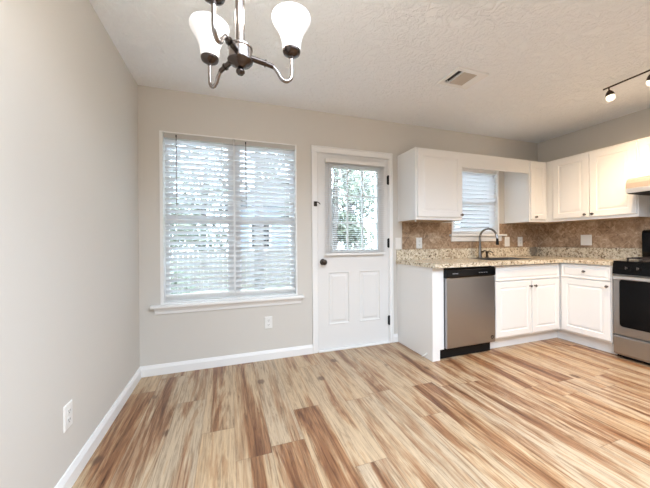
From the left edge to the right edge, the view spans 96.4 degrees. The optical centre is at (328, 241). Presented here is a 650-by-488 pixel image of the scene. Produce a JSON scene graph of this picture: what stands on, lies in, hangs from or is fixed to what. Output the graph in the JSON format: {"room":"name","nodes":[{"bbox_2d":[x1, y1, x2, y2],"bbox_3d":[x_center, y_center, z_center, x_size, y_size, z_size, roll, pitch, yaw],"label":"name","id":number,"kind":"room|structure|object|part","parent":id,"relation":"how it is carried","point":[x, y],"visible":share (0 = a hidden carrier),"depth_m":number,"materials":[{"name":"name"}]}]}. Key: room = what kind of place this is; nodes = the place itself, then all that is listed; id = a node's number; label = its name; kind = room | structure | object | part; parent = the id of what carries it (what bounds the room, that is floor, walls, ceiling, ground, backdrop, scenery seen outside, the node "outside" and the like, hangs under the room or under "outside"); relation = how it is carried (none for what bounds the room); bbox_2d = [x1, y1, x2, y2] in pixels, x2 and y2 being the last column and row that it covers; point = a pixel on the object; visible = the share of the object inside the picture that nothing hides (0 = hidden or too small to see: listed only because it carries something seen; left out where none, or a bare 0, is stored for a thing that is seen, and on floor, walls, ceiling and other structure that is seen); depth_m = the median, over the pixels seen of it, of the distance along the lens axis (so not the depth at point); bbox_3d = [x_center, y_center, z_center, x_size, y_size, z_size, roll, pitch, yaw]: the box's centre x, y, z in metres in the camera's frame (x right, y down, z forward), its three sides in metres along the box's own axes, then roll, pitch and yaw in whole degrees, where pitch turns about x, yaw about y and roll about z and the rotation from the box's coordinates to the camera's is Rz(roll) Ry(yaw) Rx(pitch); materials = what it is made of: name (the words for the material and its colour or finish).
{"room":"kitchen","nodes":[
{"label":"kitchen","id":0,"kind":"room"},
{"bbox_2d":[0,0,139,487],"bbox_3d":[-0.695,-0.092,-0.365,0.140,2.456,6.180,0,0,-19],"label":"wall","id":1,"kind":"structure","parent":0,"point":[69,209],"depth_m":1.30,"materials":[{"name":"white paint"}]},
{"bbox_2d":[63,399,72,432],"bbox_3d":[-1.205,0.806,1.346,0.008,0.116,0.072,0,0,-19],"label":"power outlet","id":2,"kind":"object","parent":1,"relation":"attached to","point":[67,409],"visible":1,"depth_m":1.33,"materials":[{"name":"white plastic"}]},
{"bbox_2d":[55,367,141,487],"bbox_3d":[-0.613,1.091,-0.338,0.016,0.088,5.900,0,0,-19],"label":"baseboard","id":3,"kind":"structure","parent":1,"relation":"attached to","point":[70,476],"depth_m":1.60,"materials":[{"name":"white paint"}]},
{"bbox_2d":[138,85,537,366],"bbox_3d":[0.617,-0.105,3.289,4.740,2.456,0.140,0,0,-19],"label":"wall","id":4,"kind":"structure","parent":0,"point":[176,337],"depth_m":2.75,"materials":[{"name":"white paint"}]},
{"bbox_2d":[150,130,303,314],"bbox_3d":[-0.903,-0.168,2.732,1.328,1.580,0.194,0,0,-19],"label":"window","id":5,"kind":"structure","parent":4,"relation":"in","point":[181,304],"depth_m":2.69,"materials":[{"name":"white paint"}]},
{"bbox_3d":[-1.203,-0.565,2.707,0.561,0.760,0.025,0,0,-19],"label":"sash","id":6,"kind":"part","parent":5,"relation":"part of","materials":[{"name":"white paint"}]},
{"bbox_3d":[-1.188,0.153,2.679,0.561,0.747,0.025,0,0,-19],"label":"sash","id":7,"kind":"part","parent":5,"relation":"part of","materials":[{"name":"white paint"}]},
{"bbox_2d":[164,132,233,296],"bbox_3d":[-1.157,-0.231,2.623,0.575,1.429,0.070,0,0,-19],"label":"window blind","id":8,"kind":"object","parent":5,"relation":"attached to","point":[172,139],"visible":1,"depth_m":2.63,"materials":[{"name":"grey plastic"}]},
{"bbox_3d":[-1.165,-0.923,2.630,0.575,0.045,0.054,0,0,-19],"label":"head rail","id":9,"kind":"part","parent":8,"relation":"part of","materials":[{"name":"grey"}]},
{"bbox_3d":[-1.155,0.472,2.633,0.567,0.018,0.050,0,0,-19],"label":"rail","id":10,"kind":"part","parent":8,"relation":"part of","materials":[{"name":"white paint"}]},
{"bbox_3d":[-1.160,-0.210,2.631,0.002,1.387,0.053,0,0,-19],"label":"ladder cord","id":11,"kind":"part","parent":8,"relation":"part of","materials":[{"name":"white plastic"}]},
{"bbox_3d":[-0.981,-0.211,2.693,0.002,1.387,0.053,0,0,-19],"label":"ladder cord","id":12,"kind":"part","parent":8,"relation":"part of","materials":[{"name":"white fabric"}]},
{"bbox_3d":[-0.897,0.543,2.732,1.328,0.038,0.194,0,0,-19],"label":"sill","id":13,"kind":"part","parent":5,"relation":"part of","materials":[{"name":"white paint"}]},
{"bbox_2d":[234,140,294,292],"bbox_3d":[-0.609,-0.233,2.814,0.573,1.434,0.070,0,0,-19],"label":"window blind","id":14,"kind":"object","parent":5,"relation":"attached to","point":[249,147],"visible":1,"depth_m":2.82,"materials":[{"name":"grey plastic"}]},
{"bbox_3d":[-0.616,-0.927,2.821,0.573,0.045,0.054,0,0,-19],"label":"head rail","id":15,"kind":"part","parent":14,"relation":"part of","materials":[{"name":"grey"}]},
{"bbox_3d":[-0.607,0.473,2.824,0.565,0.018,0.050,0,0,-19],"label":"rail","id":16,"kind":"part","parent":14,"relation":"part of","materials":[{"name":"white paint"}]},
{"bbox_3d":[-0.611,-0.212,2.822,0.002,1.392,0.053,0,0,-19],"label":"ladder cord","id":17,"kind":"part","parent":14,"relation":"part of","materials":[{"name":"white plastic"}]},
{"bbox_3d":[-0.433,-0.213,2.884,0.002,1.392,0.053,0,0,-19],"label":"ladder cord","id":18,"kind":"part","parent":14,"relation":"part of","materials":[{"name":"white fabric"}]},
{"bbox_3d":[-0.632,-0.570,2.905,0.552,0.760,0.025,0,0,-19],"label":"sash","id":19,"kind":"part","parent":5,"relation":"part of","materials":[{"name":"white paint"}]},
{"bbox_3d":[-0.617,0.149,2.878,0.552,0.747,0.025,0,0,-19],"label":"sash","id":20,"kind":"part","parent":5,"relation":"part of","materials":[{"name":"white paint"}]},
{"bbox_2d":[141,344,312,377],"bbox_3d":[-0.875,1.090,2.685,1.508,0.088,0.016,0,0,-19],"label":"baseboard","id":21,"kind":"structure","parent":4,"relation":"attached to","point":[197,364],"depth_m":2.65,"materials":[{"name":"white paint"}]},
{"bbox_2d":[265,316,271,328],"bbox_3d":[-0.579,0.779,2.793,0.072,0.116,0.008,0,0,-19],"label":"power outlet","id":22,"kind":"object","parent":4,"relation":"attached to","point":[268,320],"visible":1,"depth_m":2.79,"materials":[{"name":"white plastic"}]},
{"bbox_2d":[311,145,393,353],"bbox_3d":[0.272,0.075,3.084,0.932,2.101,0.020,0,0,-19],"label":"trim","id":23,"kind":"structure","parent":4,"relation":"attached to","point":[314,148],"depth_m":2.97,"materials":[{"name":"white paint"}]},
{"bbox_2d":[317,153,389,349],"bbox_3d":[0.281,0.099,3.091,0.828,2.012,0.123,0,0,-19],"label":"door","id":24,"kind":"structure","parent":4,"relation":"in","point":[352,289],"depth_m":3.09,"materials":[{"name":"white paint"}]},
{"bbox_3d":[-0.050,0.210,2.948,0.064,0.064,0.072,0,0,-19],"label":"knob","id":25,"kind":"part","parent":24,"relation":"part of","materials":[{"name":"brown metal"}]},
{"bbox_2d":[324,158,384,255],"bbox_3d":[0.287,-0.354,3.064,0.685,0.992,0.038,0,0,-19],"label":"door blind","id":26,"kind":"object","parent":24,"relation":"attached to","point":[326,160],"visible":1,"depth_m":3.04,"materials":[{"name":"white paint"}]},
{"bbox_3d":[0.284,-0.829,3.064,0.685,0.042,0.038,0,0,-19],"label":"head rail","id":27,"kind":"part","parent":26,"relation":"part of","materials":[{"name":"white paint"}]},
{"bbox_3d":[0.290,0.129,3.067,0.677,0.022,0.025,0,0,-19],"label":"rail","id":28,"kind":"part","parent":26,"relation":"part of","materials":[{"name":"white paint"}]},
{"bbox_2d":[318,341,389,352],"bbox_3d":[0.262,1.116,3.152,0.821,0.018,0.162,0,0,-19],"label":"trim","id":29,"kind":"structure","parent":4,"relation":"attached to","point":[383,342],"depth_m":3.07,"materials":[{"name":"white paint"}]},
{"bbox_2d":[394,334,397,341],"bbox_3d":[0.747,1.078,3.249,0.054,0.088,0.016,0,0,-19],"label":"trim","id":30,"kind":"structure","parent":4,"relation":"attached to","point":[395,335],"depth_m":3.24,"materials":[{"name":"white paint"}]},
{"bbox_2d":[395,238,400,248],"bbox_3d":[0.780,0.019,3.266,0.070,0.125,0.010,0,0,-19],"label":"light switch","id":31,"kind":"object","parent":4,"relation":"attached to","point":[397,240],"visible":1,"depth_m":3.26,"materials":[{"name":"white plastic"}]},
{"bbox_2d":[397,147,463,221],"bbox_3d":[1.114,-0.585,3.189,0.593,0.758,0.377,0,0,-19],"label":"upper cabinet","id":32,"kind":"object","parent":4,"relation":"attached to","point":[429,180],"visible":1,"depth_m":3.05,"materials":[{"name":"white paint"}]},
{"bbox_3d":[1.167,-0.600,3.048,0.568,0.687,0.019,0,0,-19],"label":"cabinet door","id":33,"kind":"part","parent":32,"relation":"part of","materials":[{"name":"white paint"}]},
{"bbox_2d":[461,152,528,173],"bbox_3d":[1.915,-0.891,3.328,1.014,0.158,0.019,0,0,-19],"label":"valance","id":34,"kind":"object","parent":32,"relation":"attached to","point":[474,161],"visible":0.86,"depth_m":3.31,"materials":[{"name":"white paint"}]},
{"bbox_2d":[449,168,506,240],"bbox_3d":[1.845,-0.461,3.688,0.883,0.913,0.195,0,0,-19],"label":"window","id":35,"kind":"structure","parent":4,"relation":"in","point":[454,236],"depth_m":3.71,"materials":[{"name":"white paint"}]},
{"bbox_3d":[1.803,-0.504,3.737,0.656,0.745,0.033,0,0,-19],"label":"glass","id":36,"kind":"part","parent":35,"relation":"part of","materials":[{"name":"clear glass"}]},
{"bbox_2d":[453,168,496,232],"bbox_3d":[1.826,-0.508,3.670,0.718,0.802,0.055,0,0,-19],"label":"window blind","id":37,"kind":"object","parent":35,"relation":"attached to","point":[483,218],"visible":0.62,"depth_m":3.69,"materials":[{"name":"white paint"}]},
{"bbox_3d":[1.828,-0.118,3.672,0.710,0.018,0.052,0,0,-19],"label":"rail","id":38,"kind":"part","parent":37,"relation":"part of","materials":[{"name":"white paint"}]},
{"bbox_3d":[1.823,-0.886,3.670,0.718,0.045,0.054,0,0,-19],"label":"head rail","id":39,"kind":"part","parent":37,"relation":"part of","materials":[{"name":"white paint"}]},
{"bbox_3d":[1.848,-0.085,3.688,0.883,0.034,0.195,0,0,-19],"label":"sill","id":40,"kind":"part","parent":35,"relation":"part of","materials":[{"name":"white paint"}]},
{"bbox_2d":[402,218,649,249],"bbox_3d":[2.175,-0.111,2.719,2.172,0.645,1.960,0,0,-19],"label":"tile backsplash","id":41,"kind":"structure","parent":4,"relation":"attached to","point":[624,233],"depth_m":3.45,"materials":[{"name":"stone"}]},
{"bbox_2d":[416,238,421,248],"bbox_3d":[1.042,0.017,3.349,0.078,0.125,0.008,0,0,-19],"label":"power outlet","id":42,"kind":"object","parent":41,"relation":"attached to","point":[418,240],"visible":1,"depth_m":3.34,"materials":[{"name":"white plastic"}]},
{"bbox_2d":[505,237,509,246],"bbox_3d":[2.332,0.002,3.796,0.085,0.125,0.010,0,0,-19],"label":"light switch","id":43,"kind":"object","parent":41,"relation":"attached to","point":[507,239],"visible":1,"depth_m":3.79,"materials":[{"name":"white plastic"}]},
{"bbox_2d":[518,237,522,245],"bbox_3d":[2.551,0.001,3.874,0.085,0.125,0.008,0,0,-19],"label":"power outlet","id":44,"kind":"object","parent":41,"relation":"attached to","point":[520,239],"visible":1,"depth_m":3.87,"materials":[{"name":"white plastic"}]},
{"bbox_2d":[581,235,591,244],"bbox_3d":[3.055,-0.018,3.454,0.010,0.125,0.112,0,0,-19],"label":"light switch","id":45,"kind":"object","parent":41,"relation":"attached to","point":[585,239],"visible":1,"depth_m":3.45,"materials":[{"name":"white plastic"}]},
{"bbox_2d":[504,160,554,223],"bbox_3d":[2.644,-0.606,3.721,0.617,0.740,0.377,0,0,-19],"label":"upper cabinet","id":46,"kind":"object","parent":4,"relation":"attached to","point":[524,194],"visible":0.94,"depth_m":3.55,"materials":[{"name":"white paint"}]},
{"bbox_3d":[2.537,-0.611,3.524,0.261,0.687,0.019,0,0,-19],"label":"cabinet door","id":47,"kind":"part","parent":46,"relation":"part of","materials":[{"name":"white paint"}]},
{"bbox_2d":[72,338,649,487],"bbox_3d":[1.619,1.148,0.438,5.020,0.060,6.180,0,0,-19],"label":"floor","id":48,"kind":"structure","parent":0,"point":[553,412],"depth_m":1.80,"materials":[{"name":"brown wood"}]},
{"bbox_2d":[397,264,443,361],"bbox_3d":[0.927,0.682,3.006,0.129,0.876,0.595,0,0,-19],"label":"end panel","id":49,"kind":"object","parent":48,"relation":"on","point":[420,290],"visible":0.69,"depth_m":2.86,"materials":[{"name":"white paint"}]},
{"bbox_2d":[440,266,495,358],"bbox_3d":[1.265,0.683,3.092,0.643,0.866,0.615,0,0,-19],"label":"dishwasher","id":50,"kind":"object","parent":48,"relation":"on","point":[469,292],"visible":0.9,"depth_m":2.81,"materials":[{"name":"silver metal"}]},
{"bbox_3d":[1.341,1.067,2.882,0.643,0.096,0.030,0,0,-19],"label":"kick plate","id":51,"kind":"part","parent":50,"relation":"part of","materials":[{"name":"black"}]},
{"bbox_3d":[1.375,0.298,2.832,0.600,0.089,0.048,0,0,-19],"label":"control panel","id":52,"kind":"part","parent":50,"relation":"part of","materials":[{"name":"black"}]},
{"bbox_2d":[490,263,559,348],"bbox_3d":[2.280,0.672,3.451,1.502,0.876,0.641,0,0,-19],"label":"base cabinet","id":53,"kind":"object","parent":48,"relation":"on","point":[526,295],"visible":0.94,"depth_m":3.09,"materials":[{"name":"white paint"}]},
{"bbox_3d":[1.923,0.696,3.028,0.500,0.558,0.019,0,0,-19],"label":"cabinet door","id":54,"kind":"part","parent":53,"relation":"part of","materials":[{"name":"white paint"}]},
{"bbox_2d":[396,247,641,267],"bbox_3d":[1.993,0.159,3.119,2.256,0.154,1.084,0,0,-19],"label":"countertop","id":55,"kind":"structure","parent":53,"relation":"on","point":[430,258],"depth_m":3.31,"materials":[{"name":"stone"}]},
{"bbox_2d":[477,228,498,257],"bbox_3d":[1.913,0.018,3.431,0.147,0.361,0.288,0,0,-19],"label":"faucet","id":56,"kind":"object","parent":55,"relation":"on","point":[480,251],"visible":1,"depth_m":3.51,"materials":[{"name":"silver metal"}]},
{"bbox_3d":[1.870,-0.055,3.413,0.022,0.216,0.262,0,0,-19],"label":"spout","id":57,"kind":"part","parent":56,"relation":"part of","materials":[{"name":"silver metal"}]},
{"bbox_2d":[471,257,531,259],"bbox_3d":[1.988,0.304,3.344,0.634,0.216,0.339,0,0,-19],"label":"sink","id":58,"kind":"object","parent":55,"relation":"in","point":[501,258],"visible":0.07,"depth_m":3.52,"materials":[{"name":"silver metal"}]},
{"bbox_3d":[2.126,0.324,3.099,0.934,0.150,0.019,0,0,-19],"label":"false drawer","id":59,"kind":"part","parent":53,"relation":"part of","materials":[{"name":"white paint"}]},
{"bbox_3d":[2.372,0.693,3.184,0.418,0.558,0.019,0,0,-19],"label":"cabinet door","id":60,"kind":"part","parent":53,"relation":"part of","materials":[{"name":"white paint"}]},
{"bbox_2d":[557,263,616,354],"bbox_3d":[2.880,0.668,3.153,0.564,0.876,0.546,0,0,-19],"label":"base cabinet","id":61,"kind":"object","parent":48,"relation":"on","point":[585,290],"visible":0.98,"depth_m":3.01,"materials":[{"name":"white paint"}]},
{"bbox_3d":[2.662,0.315,3.029,0.019,0.140,0.438,0,0,-19],"label":"drawer","id":62,"kind":"part","parent":61,"relation":"part of","materials":[{"name":"white paint"}]},
{"bbox_3d":[2.664,0.685,3.029,0.019,0.568,0.438,0,0,-19],"label":"cabinet door","id":63,"kind":"part","parent":61,"relation":"part of","materials":[{"name":"white paint"}]},
{"bbox_2d":[612,230,649,364],"bbox_3d":[3.071,0.494,2.507,0.551,1.222,0.759,0,0,-19],"label":"range","id":64,"kind":"object","parent":48,"relation":"on","point":[631,279],"visible":1,"depth_m":2.67,"materials":[{"name":"silver metal"}]},
{"bbox_3d":[2.861,0.257,2.435,0.037,0.110,0.759,0,0,-19],"label":"control panel","id":65,"kind":"part","parent":64,"relation":"part of","materials":[{"name":"black metal"}]},
{"bbox_3d":[2.864,0.598,2.435,0.034,0.553,0.751,0,0,-19],"label":"oven door","id":66,"kind":"part","parent":64,"relation":"part of","materials":[{"name":"silver metal"}]},
{"bbox_3d":[2.828,0.339,2.423,0.039,0.031,0.719,0,0,-19],"label":"handle","id":67,"kind":"part","parent":64,"relation":"part of","materials":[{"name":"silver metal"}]},
{"bbox_2d":[613,259,649,263],"bbox_3d":[3.089,0.189,2.514,0.505,0.020,0.759,0,0,-19],"label":"cooktop","id":68,"kind":"object","parent":64,"relation":"in","point":[639,261],"depth_m":2.68,"materials":[{"name":"black"}]},
{"bbox_3d":[2.868,0.975,2.436,0.033,0.173,0.751,0,0,-19],"label":"storage drawer","id":69,"kind":"part","parent":64,"relation":"part of","materials":[{"name":"silver metal"}]},
{"bbox_3d":[2.904,1.078,2.448,0.020,0.033,0.739,0,0,-19],"label":"kick plate","id":70,"kind":"part","parent":64,"relation":"part of","materials":[{"name":"black"}]},
{"bbox_2d":[89,0,649,142],"bbox_3d":[1.600,-1.378,0.435,5.020,0.080,6.180,0,0,-19],"label":"ceiling","id":71,"kind":"structure","parent":0,"point":[549,64],"depth_m":2.11,"materials":[{"name":"white paint"}]},
{"bbox_2d":[189,0,310,88],"bbox_3d":[-0.247,-0.926,0.924,0.394,0.798,0.417,0,0,-19],"label":"chandelier","id":72,"kind":"object","parent":71,"relation":"hanging from","point":[291,20],"visible":1,"depth_m":0.95,"materials":[{"name":"white glass"}]},
{"bbox_3d":[-0.416,-0.698,1.016,0.131,0.114,0.131,0,0,-19],"label":"lamp shade","id":73,"kind":"part","parent":72,"relation":"part of","materials":[{"name":"white glass"}]},
{"bbox_3d":[-0.364,-0.577,0.980,0.139,0.097,0.012,0,0,36],"label":"arm","id":74,"kind":"part","parent":72,"relation":"part of","materials":[{"name":"silver metal"}]},
{"bbox_3d":[-0.292,-0.578,0.817,0.012,0.097,0.139,0,0,6],"label":"arm","id":75,"kind":"part","parent":72,"relation":"part of","materials":[{"name":"silver metal"}]},
{"bbox_3d":[-0.283,-0.962,0.919,0.029,0.666,0.029,0,0,-19],"label":"rod","id":76,"kind":"part","parent":72,"relation":"part of","materials":[{"name":"silver metal"}]},
{"bbox_3d":[-0.184,-0.578,0.958,0.139,0.097,0.012,0,0,-22],"label":"arm","id":77,"kind":"part","parent":72,"relation":"part of","materials":[{"name":"silver metal"}]},
{"bbox_3d":[-0.126,-0.700,0.982,0.131,0.114,0.131,0,0,-19],"label":"lamp shade","id":78,"kind":"part","parent":72,"relation":"part of","materials":[{"name":"white glass"}]},
{"bbox_2d":[438,66,488,88],"bbox_3d":[1.091,-1.324,2.371,0.306,0.023,0.234,0,0,-19],"label":"ceiling vent","id":79,"kind":"object","parent":71,"relation":"in","point":[460,77],"visible":1,"depth_m":2.36,"materials":[{"name":"white metal"}]},
{"bbox_2d":[603,69,649,101],"bbox_3d":[2.553,-1.265,1.849,0.129,0.163,1.346,0,0,-19],"label":"track light","id":80,"kind":"object","parent":71,"relation":"attached to","point":[610,95],"visible":1,"depth_m":2.42,"materials":[{"name":"silver metal"}]},
{"bbox_3d":[2.373,-1.211,2.448,0.060,0.056,0.059,0,0,-19],"label":"lamp shade","id":81,"kind":"part","parent":80,"relation":"part of","materials":[{"name":"white glass"}]},
{"bbox_3d":[2.549,-1.302,1.848,0.013,0.012,1.346,0,0,-17],"label":"rail","id":82,"kind":"part","parent":80,"relation":"part of","materials":[{"name":"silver metal"}]},
{"bbox_2d":[537,108,649,248],"bbox_3d":[3.914,-0.128,1.238,0.140,2.456,6.180,0,0,-19],"label":"wall","id":83,"kind":"structure","parent":0,"point":[636,125],"depth_m":3.34,"materials":[{"name":"white paint"}]},
{"bbox_2d":[546,139,649,222],"bbox_3d":[2.949,-0.608,3.225,0.368,0.740,0.852,0,0,-19],"label":"upper cabinet","id":84,"kind":"object","parent":83,"relation":"attached to","point":[591,185],"visible":0.99,"depth_m":3.09,"materials":[{"name":"white paint"}]},
{"bbox_3d":[2.760,-0.612,3.323,0.019,0.687,0.365,0,0,-19],"label":"cabinet door","id":85,"kind":"part","parent":84,"relation":"part of","materials":[{"name":"white paint"}]},
{"bbox_3d":[2.885,-0.613,2.963,0.019,0.687,0.381,0,0,-19],"label":"cabinet door","id":86,"kind":"part","parent":84,"relation":"part of","materials":[{"name":"white paint"}]},
{"bbox_2d":[639,136,649,176],"bbox_3d":[3.213,-0.788,2.460,0.368,0.383,0.766,0,0,-19],"label":"upper cabinet","id":87,"kind":"object","parent":83,"relation":"attached to","point":[644,143],"visible":0.76,"depth_m":2.72,"materials":[{"name":"white paint"}]},
{"bbox_2d":[625,176,649,195],"bbox_3d":[3.136,-0.519,2.432,0.537,0.151,0.766,0,0,-19],"label":"range hood","id":88,"kind":"object","parent":87,"relation":"attached to","point":[640,185],"visible":1,"depth_m":2.63,"materials":[{"name":"white metal"}]},
{"label":"outside","id":89,"kind":"structure","parent":0,"visible":0},
{"bbox_2d":[172,260,290,293],"bbox_3d":[-3.049,1.564,15.780,34.000,0.150,25.850,0,0,-19],"label":"ground","id":90,"kind":"structure","parent":89,"point":[222,260],"depth_m":9.39,"materials":[{"name":"white"}]},
{"bbox_2d":[170,166,195,251],"bbox_3d":[-10.606,-1.906,19.244,4.359,6.952,3.773,0,0,-19],"label":"tree","id":91,"kind":"object","parent":90,"relation":"on","point":[172,166],"visible":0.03,"depth_m":19.20,"materials":[{"name":"green plant"}]},
{"bbox_2d":[170,261,199,293],"bbox_3d":[-3.276,0.921,5.449,1.537,1.219,1.552,0,0,40],"label":"shrub","id":92,"kind":"object","parent":90,"relation":"on","point":[176,272],"visible":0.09,"depth_m":5.63,"materials":[{"name":"green plant"}]},
{"bbox_2d":[170,146,204,246],"bbox_3d":[-4.535,-1.257,6.679,3.284,5.592,3.017,0,0,-19],"label":"tree","id":93,"kind":"object","parent":90,"relation":"on","point":[188,146],"visible":0.05,"depth_m":6.54,"materials":[{"name":"green plant"}]},
{"bbox_2d":[170,145,227,267],"bbox_3d":[-6.680,-1.905,15.428,4.350,6.899,3.824,0,0,-19],"label":"tree","id":94,"kind":"object","parent":90,"relation":"on","point":[177,145],"visible":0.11,"depth_m":15.21,"materials":[{"name":"green plant"}]},
{"bbox_2d":[206,148,288,289],"bbox_3d":[-1.558,-1.056,6.226,2.584,5.126,2.318,0,0,-19],"label":"tree","id":95,"kind":"object","parent":90,"relation":"on","point":[261,279],"visible":0.04,"depth_m":6.21,"materials":[{"name":"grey plant"}]},
{"bbox_2d":[224,182,289,280],"bbox_3d":[-2.549,-0.528,13.231,4.100,4.070,4.400,0,0,-19],"label":"neighbouring house","id":96,"kind":"structure","parent":90,"relation":"on","point":[266,182],"depth_m":11.22,"materials":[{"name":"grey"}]},
{"bbox_3d":[-2.622,-0.260,11.165,0.660,1.060,0.015,0,0,-19],"label":"pane","id":97,"kind":"part","parent":96,"relation":"part of","materials":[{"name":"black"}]},
{"bbox_2d":[170,248,374,289],"bbox_3d":[-2.078,0.867,9.931,20.000,1.200,0.060,0,0,-19],"label":"fence","id":98,"kind":"object","parent":90,"relation":"on","point":[206,276],"visible":0.16,"depth_m":9.40,"materials":[{"name":"grey wood"}]},
{"bbox_2d":[279,169,369,249],"bbox_3d":[0.065,-1.092,8.761,3.002,5.181,2.244,0,0,9],"label":"tree","id":99,"kind":"object","parent":90,"relation":"on","point":[335,199],"visible":0.31,"depth_m":8.51,"materials":[{"name":"green plant"}]},
{"bbox_2d":[332,171,374,248],"bbox_3d":[1.166,-1.984,16.544,3.992,6.937,3.754,0,0,45],"label":"tree","id":100,"kind":"object","parent":90,"relation":"on","point":[370,189],"visible":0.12,"depth_m":16.43,"materials":[{"name":"green plant"}]},
{"bbox_2d":[339,169,374,246],"bbox_3d":[0.815,-1.327,13.273,3.707,5.664,2.568,0,0,-19],"label":"tree","id":101,"kind":"object","parent":90,"relation":"on","point":[341,216],"visible":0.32,"depth_m":13.18,"materials":[{"name":"green plant"}]},
{"bbox_2d":[343,174,374,248],"bbox_3d":[2.526,-2.008,22.630,4.022,6.954,3.787,0,0,44],"label":"tree","id":102,"kind":"object","parent":90,"relation":"on","point":[369,215],"visible":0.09,"depth_m":22.47,"materials":[{"name":"green plant"}]}
]}

